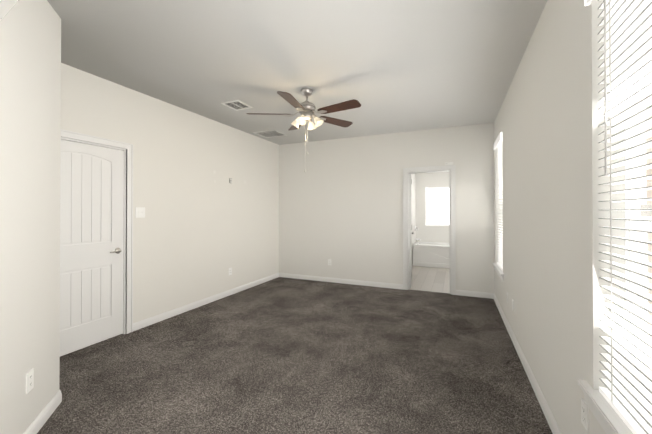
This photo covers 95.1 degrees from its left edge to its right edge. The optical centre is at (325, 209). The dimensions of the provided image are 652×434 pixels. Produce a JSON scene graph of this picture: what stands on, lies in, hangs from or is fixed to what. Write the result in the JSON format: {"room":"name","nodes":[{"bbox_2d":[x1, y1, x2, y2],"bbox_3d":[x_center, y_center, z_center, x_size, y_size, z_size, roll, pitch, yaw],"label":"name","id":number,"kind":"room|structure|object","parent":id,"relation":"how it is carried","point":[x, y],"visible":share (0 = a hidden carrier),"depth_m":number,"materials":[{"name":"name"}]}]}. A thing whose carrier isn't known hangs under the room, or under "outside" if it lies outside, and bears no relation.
{"room":"empty bedroom","nodes":[
{"label":"empty bedroom","id":0,"kind":"room"},
{"bbox_2d":[0,0,17,19],"bbox_3d":[-0.760,-1.111,0.134,2.605,0.520,1.700,0,0,23],"label":"soffit","id":1,"kind":"structure","parent":0,"point":[6,6],"depth_m":1.24,"materials":[{"name":"white paint"}]},
{"bbox_2d":[0,0,60,433],"bbox_3d":[-2.438,-0.005,1.142,1.281,2.720,2.228,0,0,23],"label":"wall","id":2,"kind":"structure","parent":0,"point":[30,98],"depth_m":1.75,"materials":[{"name":"white paint"}]},
{"bbox_2d":[26,368,33,393],"bbox_3d":[-1.743,1.008,1.755,0.009,0.115,0.070,0,0,-22],"label":"outlet","id":3,"kind":"object","parent":2,"relation":"attached to","point":[29,380],"visible":1,"depth_m":1.75,"materials":[{"name":"white plastic"}]},
{"bbox_2d":[23,390,61,433],"bbox_3d":[-1.760,1.316,1.775,0.503,0.085,0.534,0,0,23],"label":"baseboard","id":4,"kind":"structure","parent":2,"relation":"attached to","point":[41,418],"depth_m":1.90,"materials":[{"name":"white wood"}]},
{"bbox_2d":[61,63,278,322],"bbox_3d":[-1.818,0.012,4.388,0.160,2.720,4.222,0,0,23],"label":"wall","id":5,"kind":"structure","parent":0,"point":[198,232],"depth_m":4.00,"materials":[{"name":"white paint"}]},
{"bbox_2d":[60,139,123,355],"bbox_3d":[-2.369,0.352,2.896,0.093,2.004,0.807,0,0,23],"label":"door","id":6,"kind":"structure","parent":5,"relation":"in","point":[91,235],"depth_m":2.97,"materials":[{"name":"white wood"}]},
{"bbox_2d":[61,129,132,333],"bbox_3d":[-2.439,0.314,2.926,0.181,2.101,0.977,0,0,23],"label":"door frame","id":7,"kind":"structure","parent":5,"relation":"attached to","point":[128,147],"depth_m":3.28,"materials":[{"name":"white wood"}]},
{"bbox_2d":[135,207,144,217],"bbox_3d":[-2.137,0.032,3.432,0.015,0.118,0.115,0,0,23],"label":"switch plate","id":8,"kind":"object","parent":5,"relation":"attached to","point":[139,212],"visible":1,"depth_m":3.43,"materials":[{"name":"white plastic"}]},
{"bbox_2d":[133,273,278,330],"bbox_3d":[-1.568,1.332,4.739,0.014,0.085,3.047,0,0,23],"label":"baseboard","id":9,"kind":"structure","parent":5,"relation":"attached to","point":[149,321],"depth_m":4.15,"materials":[{"name":"white wood"}]},
{"bbox_2d":[37,277,552,433],"bbox_3d":[-0.459,1.412,2.428,4.206,0.100,6.495,0,0,23],"label":"floor carpet","id":10,"kind":"object","parent":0,"point":[281,355],"visible":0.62,"depth_m":2.52,"materials":[{"name":"grey carpet"}]},
{"bbox_2d":[47,0,546,144],"bbox_3d":[0.192,-1.400,3.946,4.206,0.100,9.770,0,0,23],"label":"ceiling","id":11,"kind":"structure","parent":0,"point":[394,66],"depth_m":2.62,"materials":[{"name":"paint"}]},
{"bbox_2d":[221,100,252,110],"bbox_3d":[-1.148,-1.345,3.848,0.275,0.010,0.295,0,0,23],"label":"ceiling vent","id":12,"kind":"object","parent":11,"relation":"in","point":[236,105],"visible":1,"depth_m":3.84,"materials":[{"name":"white metal"}]},
{"bbox_2d":[253,130,286,137],"bbox_3d":[-0.985,-1.338,5.264,0.460,0.010,0.395,0,0,23],"label":"ceiling vent","id":13,"kind":"object","parent":11,"relation":"in","point":[271,133],"visible":1,"depth_m":5.24,"materials":[{"name":"white metal"}]},
{"bbox_2d":[246,88,360,172],"bbox_3d":[-0.210,-0.886,3.340,1.285,0.935,1.274,0,0,23],"label":"fan","id":14,"kind":"object","parent":11,"relation":"hanging from","point":[306,109],"visible":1,"depth_m":3.31,"materials":[{"name":"brown wood"}]},
{"bbox_2d":[279,123,493,292],"bbox_3d":[0.845,0.018,5.448,4.206,2.720,0.160,0,0,23],"label":"wall","id":15,"kind":"structure","parent":0,"point":[341,203],"depth_m":5.36,"materials":[{"name":"white paint"}]},
{"bbox_2d":[279,273,402,289],"bbox_3d":[0.191,1.337,5.629,2.477,0.085,0.014,0,0,23],"label":"baseboard","id":16,"kind":"structure","parent":15,"relation":"attached to","point":[296,276],"depth_m":5.56,"materials":[{"name":"white wood"}]},
{"bbox_2d":[409,174,413,287],"bbox_3d":[1.532,0.369,5.553,0.217,1.998,0.653,0,0,23],"label":"bathroom door","id":17,"kind":"structure","parent":15,"relation":"in","point":[410,250],"depth_m":5.22,"materials":[{"name":"white wood"}]},
{"bbox_2d":[403,165,455,294],"bbox_3d":[1.742,0.328,5.047,0.832,2.096,0.181,0,0,23],"label":"door frame","id":18,"kind":"structure","parent":15,"relation":"attached to","point":[453,224],"depth_m":4.92,"materials":[{"name":"white wood"}]},
{"bbox_2d":[456,290,492,298],"bbox_3d":[2.338,1.332,4.700,0.527,0.085,0.014,0,0,23],"label":"baseboard","id":19,"kind":"structure","parent":15,"relation":"attached to","point":[458,292],"depth_m":4.69,"materials":[{"name":"white wood"}]},
{"bbox_2d":[411,173,415,264],"bbox_3d":[1.805,0.026,6.842,0.160,2.720,3.160,0,0,23],"label":"wall","id":20,"kind":"structure","parent":0,"point":[413,176],"depth_m":7.68,"materials":[{"name":"white paint"}]},
{"bbox_2d":[410,265,449,292],"bbox_3d":[2.560,1.434,6.444,1.856,0.100,3.275,0,0,23],"label":"floor","id":21,"kind":"structure","parent":0,"point":[432,279],"depth_m":5.89,"materials":[{"name":"tile"}]},
{"bbox_2d":[413,226,449,267],"bbox_3d":[2.984,0.904,7.427,1.508,0.981,0.791,0,0,23],"label":"bathtub","id":22,"kind":"object","parent":21,"relation":"on","point":[431,254],"visible":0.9,"depth_m":7.22,"materials":[{"name":"white ceramic"}]},
{"bbox_2d":[416,172,448,242],"bbox_3d":[3.180,0.031,7.881,1.500,2.720,0.160,0,0,23],"label":"wall","id":23,"kind":"structure","parent":0,"point":[420,184],"depth_m":8.00,"materials":[{"name":"white paint"}]},
{"bbox_2d":[426,187,448,225],"bbox_3d":[3.160,-0.089,7.879,0.995,1.020,0.040,0,0,23],"label":"bathroom window","id":24,"kind":"structure","parent":23,"relation":"in","point":[437,206],"depth_m":7.95,"materials":[{"name":"white glass"}]},
{"bbox_2d":[494,0,625,433],"bbox_3d":[1.389,-0.003,1.612,0.160,2.720,6.450,0,0,23],"label":"wall","id":25,"kind":"structure","parent":0,"point":[547,122],"depth_m":1.72,"materials":[{"name":"white paint"}]},
{"bbox_2d":[493,132,502,269],"bbox_3d":[2.406,-0.089,4.097,0.099,1.778,0.768,0,0,23],"label":"window blind","id":26,"kind":"object","parent":25,"relation":"attached to","point":[498,143],"visible":0.42,"depth_m":4.17,"materials":[{"name":"white plastic"}]},
{"bbox_2d":[493,263,503,275],"bbox_3d":[2.415,0.815,4.088,0.139,0.026,0.890,0,0,23],"label":"window sill","id":27,"kind":"structure","parent":25,"relation":"attached to","point":[498,269],"depth_m":4.01,"materials":[{"name":"white wood"}]},
{"bbox_2d":[494,267,503,280],"bbox_3d":[2.374,0.859,4.106,0.018,0.062,0.860,0,0,23],"label":"trim","id":28,"kind":"structure","parent":25,"relation":"attached to","point":[501,277],"depth_m":3.87,"materials":[{"name":"white wood"}]},
{"bbox_2d":[493,293,561,433],"bbox_3d":[1.341,1.315,1.712,0.014,0.085,6.290,0,0,23],"label":"baseboard","id":29,"kind":"structure","parent":25,"relation":"attached to","point":[546,410],"depth_m":2.30,"materials":[{"name":"white wood"}]},
{"bbox_2d":[581,398,588,431],"bbox_3d":[1.200,0.951,1.383,0.009,0.115,0.070,0,0,23],"label":"outlet","id":30,"kind":"object","parent":25,"relation":"attached to","point":[585,414],"visible":0.98,"depth_m":1.37,"materials":[{"name":"white plastic"}]},
{"bbox_2d":[584,393,612,433],"bbox_3d":[0.914,0.841,0.734,0.018,0.062,1.370,0,0,23],"label":"trim","id":31,"kind":"structure","parent":25,"relation":"attached to","point":[601,421],"depth_m":1.24,"materials":[{"name":"white wood"}]},
{"bbox_2d":[578,379,632,433],"bbox_3d":[0.956,0.796,0.716,0.139,0.026,1.400,0,0,23],"label":"window sill","id":32,"kind":"structure","parent":25,"relation":"attached to","point":[612,419],"depth_m":1.17,"materials":[{"name":"white wood"}]},
{"bbox_2d":[585,0,651,433],"bbox_3d":[0.946,-0.107,0.725,0.099,1.778,1.278,0,0,23],"label":"window blind","id":33,"kind":"object","parent":25,"relation":"attached to","point":[626,72],"visible":1,"depth_m":1.11,"materials":[{"name":"white plastic"}]},
{"bbox_2d":[625,108,651,333],"bbox_3d":[1.043,-0.104,0.683,0.048,1.771,1.244,0,0,23],"label":"window","id":34,"kind":"structure","parent":25,"relation":"in","point":[643,225],"depth_m":1.21,"materials":[{"name":"white glass"}]},
{"label":"outside","id":35,"kind":"structure","parent":0,"visible":0},
{"bbox_2d":[646,106,651,336],"bbox_3d":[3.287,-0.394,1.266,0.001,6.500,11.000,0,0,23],"label":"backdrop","id":36,"kind":"structure","parent":35,"point":[650,201],"depth_m":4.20,"materials":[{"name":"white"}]}
]}

